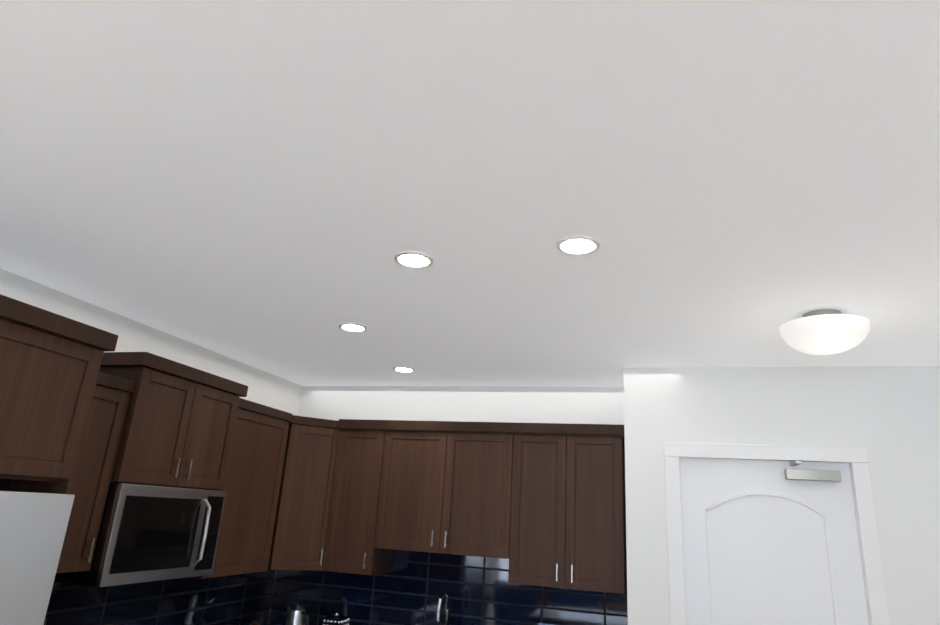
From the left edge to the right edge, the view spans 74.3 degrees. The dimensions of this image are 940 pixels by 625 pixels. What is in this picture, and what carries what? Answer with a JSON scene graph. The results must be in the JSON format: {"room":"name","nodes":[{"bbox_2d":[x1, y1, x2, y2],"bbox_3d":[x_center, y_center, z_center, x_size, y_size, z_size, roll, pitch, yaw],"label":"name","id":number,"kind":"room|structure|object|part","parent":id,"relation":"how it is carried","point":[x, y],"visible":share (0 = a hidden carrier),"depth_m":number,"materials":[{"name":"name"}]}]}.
{"room":"kitchen","nodes":[
{"label":"kitchen","id":0,"kind":"room"},
{"bbox_2d":[0,268,301,415],"bbox_3d":[-2.835,0.357,0.209,0.120,2.680,10.000,-2,-19,16],"label":"wall","id":1,"kind":"structure","parent":0,"point":[271,390],"depth_m":3.56,"materials":[{"name":"white paint"}]},
{"bbox_2d":[0,294,15,341],"bbox_3d":[-1.955,0.151,1.826,0.678,0.565,0.538,-2,-19,16],"label":"upper cabinet","id":2,"kind":"object","parent":1,"relation":"attached to","point":[5,302],"depth_m":2.04,"materials":[{"name":"brown wood"}]},
{"bbox_2d":[0,300,115,485],"bbox_3d":[-1.839,0.282,2.210,0.678,0.565,0.538,-2,-19,16],"label":"upper cabinet","id":3,"kind":"object","parent":1,"relation":"attached to","point":[86,419],"depth_m":2.20,"materials":[{"name":"brown wood"}]},
{"bbox_3d":[-0.586,1.859,2.982,2.561,0.040,2.523,-2,-19,16],"label":"countertop","id":4,"kind":"structure","parent":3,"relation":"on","visible":0},
{"bbox_2d":[250,619,259,624],"bbox_3d":[-1.380,2.058,4.025,0.157,0.124,0.110,-2,-19,16],"label":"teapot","id":5,"kind":"object","parent":4,"relation":"on","point":[254,622],"visible":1,"depth_m":4.03,"materials":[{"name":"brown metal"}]},
{"bbox_2d":[286,603,308,624],"bbox_3d":[-1.148,2.060,4.141,0.240,0.219,0.150,-2,-19,16],"label":"kettle","id":6,"kind":"object","parent":4,"relation":"on","point":[298,614],"visible":1,"depth_m":4.11,"materials":[{"name":"silver metal"}]},
{"bbox_2d":[322,613,349,624],"bbox_3d":[-0.890,2.092,4.123,0.141,0.178,0.141,-2,-19,16],"label":"tissue box","id":7,"kind":"object","parent":4,"relation":"on","point":[336,619],"visible":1,"depth_m":4.10,"materials":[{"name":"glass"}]},
{"bbox_2d":[435,593,448,624],"bbox_3d":[-0.141,1.980,3.938,0.132,0.366,0.220,-2,-19,16],"label":"faucet","id":8,"kind":"object","parent":4,"relation":"on","point":[438,610],"visible":1,"depth_m":3.96,"materials":[{"name":"silver metal"}]},
{"bbox_2d":[0,370,135,572],"bbox_3d":[-1.869,0.659,2.666,0.332,0.845,0.510,-2,-19,16],"label":"upper cabinet","id":9,"kind":"object","parent":1,"relation":"attached to","point":[82,531],"depth_m":2.76,"materials":[{"name":"brown wood"}]},
{"bbox_2d":[108,350,211,487],"bbox_3d":[-1.705,0.559,3.171,0.372,0.604,0.438,-2,-19,16],"label":"upper cabinet","id":10,"kind":"object","parent":1,"relation":"attached to","point":[166,404],"depth_m":3.08,"materials":[{"name":"brown wood"}]},
{"bbox_2d":[54,483,226,586],"bbox_3d":[-1.655,1.106,3.146,0.451,0.435,0.752,-2,-19,16],"label":"over-the-range microwave","id":11,"kind":"object","parent":10,"relation":"attached to","point":[147,533],"visible":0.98,"depth_m":2.98,"materials":[{"name":"silver metal"}]},
{"bbox_2d":[45,570,275,624],"bbox_3d":[-1.784,1.435,3.490,0.005,0.934,2.528,-2,-19,16],"label":"backsplash","id":12,"kind":"structure","parent":1,"relation":"attached to","point":[242,599],"depth_m":3.60,"materials":[{"name":"tile"}]},
{"bbox_2d":[188,374,245,493],"bbox_3d":[-1.617,0.659,3.465,0.372,0.604,0.438,-2,-19,16],"label":"upper cabinet","id":13,"kind":"object","parent":1,"relation":"attached to","point":[216,444],"depth_m":3.49,"materials":[{"name":"brown wood"}]},
{"bbox_2d":[186,394,292,578],"bbox_3d":[-1.495,1.072,3.842,0.372,1.004,0.688,-2,-19,16],"label":"upper cabinet","id":14,"kind":"object","parent":1,"relation":"attached to","point":[250,506],"depth_m":3.85,"materials":[{"name":"brown wood"}]},
{"bbox_2d":[268,415,347,570],"bbox_3d":[-1.192,1.284,4.441,0.610,1.005,0.564,-2,-19,16],"label":"upper cabinet","id":15,"kind":"object","parent":1,"relation":"attached to","point":[305,519],"depth_m":4.26,"materials":[{"name":"brown wood"}]},
{"bbox_2d":[268,386,623,623],"bbox_3d":[-0.137,1.848,4.316,2.685,2.680,0.120,-2,-19,16],"label":"wall","id":16,"kind":"structure","parent":0,"point":[583,405],"depth_m":4.61,"materials":[{"name":"white paint"}]},
{"bbox_2d":[328,419,395,574],"bbox_3d":[-0.743,1.300,4.420,0.458,1.015,0.347,-2,-19,16],"label":"upper cabinet","id":17,"kind":"object","parent":16,"relation":"attached to","point":[362,505],"depth_m":4.26,"materials":[{"name":"brown wood"}]},
{"bbox_2d":[268,549,627,624],"bbox_3d":[-0.206,1.766,4.295,2.556,0.984,0.005,-2,-19,16],"label":"backsplash","id":18,"kind":"structure","parent":16,"relation":"attached to","point":[410,587],"depth_m":4.25,"materials":[{"name":"tile"}]},
{"bbox_2d":[384,420,515,562],"bbox_3d":[-0.130,1.203,4.277,0.920,0.845,0.332,-2,-19,16],"label":"upper cabinet","id":19,"kind":"object","parent":16,"relation":"attached to","point":[450,482],"depth_m":4.11,"materials":[{"name":"brown wood"}]},
{"bbox_2d":[508,423,626,593],"bbox_3d":[0.615,1.246,4.038,0.758,0.985,0.332,-2,-19,16],"label":"upper cabinet","id":20,"kind":"object","parent":16,"relation":"attached to","point":[540,504],"depth_m":3.87,"materials":[{"name":"brown wood"}]},
{"bbox_2d":[0,0,939,386],"bbox_3d":[-0.416,-1.037,-0.043,4.990,0.100,10.000,-2,-19,16],"label":"ceiling","id":21,"kind":"structure","parent":0,"point":[272,186],"depth_m":1.75,"materials":[{"name":"white paint"}]},
{"bbox_2d":[339,323,366,331],"bbox_3d":[-0.619,0.080,3.284,0.150,0.008,0.150,-2,-19,16],"label":"recessed light","id":22,"kind":"object","parent":21,"relation":"in","point":[354,327],"visible":0.98,"depth_m":3.27,"materials":[{"name":"white glass"}]},
{"bbox_2d":[393,366,414,371],"bbox_3d":[-0.447,0.387,4.204,0.150,0.008,0.150,-2,-19,16],"label":"recessed light","id":23,"kind":"object","parent":21,"relation":"in","point":[403,369],"visible":0.94,"depth_m":4.18,"materials":[{"name":"white glass"}]},
{"bbox_2d":[394,251,432,267],"bbox_3d":[-0.213,-0.198,2.345,0.150,0.008,0.150,-2,-19,16],"label":"recessed light","id":24,"kind":"object","parent":21,"relation":"in","point":[412,259],"visible":1,"depth_m":2.33,"materials":[{"name":"white glass"}]},
{"bbox_2d":[556,236,599,254],"bbox_3d":[0.371,-0.229,2.136,0.150,0.008,0.150,-2,-19,16],"label":"recessed light","id":25,"kind":"object","parent":21,"relation":"in","point":[577,245],"visible":1,"depth_m":2.12,"materials":[{"name":"white glass"}]},
{"bbox_2d":[779,309,869,354],"bbox_3d":[1.507,0.091,2.641,0.340,0.172,0.340,-2,-19,16],"label":"flush ceiling light","id":26,"kind":"object","parent":21,"relation":"attached to","point":[825,332],"visible":1,"depth_m":2.54,"materials":[{"name":"white glass"}]},
{"bbox_2d":[623,366,939,624],"bbox_3d":[2.062,1.685,3.386,2.305,2.680,0.710,-2,-19,16],"label":"wall","id":27,"kind":"structure","parent":0,"point":[888,417],"depth_m":3.41,"materials":[{"name":"white paint"}]},
{"bbox_2d":[679,458,868,624],"bbox_3d":[1.538,1.818,3.062,0.870,2.143,0.245,-2,-19,16],"label":"entry door","id":28,"kind":"structure","parent":27,"relation":"in","point":[765,542],"depth_m":3.32,"materials":[{"name":"white paint"}]},
{"bbox_3d":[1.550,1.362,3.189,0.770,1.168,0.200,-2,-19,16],"label":"entry door handle","id":29,"kind":"part","parent":28,"relation":"part of","materials":[{"name":"silver metal"}]},
{"bbox_2d":[664,442,890,624],"bbox_3d":[1.565,1.815,3.158,1.030,2.235,0.138,-2,-19,16],"label":"door frame","id":30,"kind":"structure","parent":27,"relation":"attached to","point":[856,458],"depth_m":3.33,"materials":[{"name":"white paint"}]},
{"bbox_3d":[-0.579,1.605,-0.895,4.990,0.100,10.000,-2,-19,16],"label":"floor","id":31,"kind":"structure","parent":0,"visible":0},
{"bbox_2d":[0,491,74,624],"bbox_3d":[-1.907,1.355,1.624,0.756,1.760,0.925,-2,-19,16],"label":"fridge","id":32,"kind":"object","parent":31,"relation":"on","point":[33,527],"visible":1,"depth_m":2.05,"materials":[{"name":"silver metal"}]}
]}

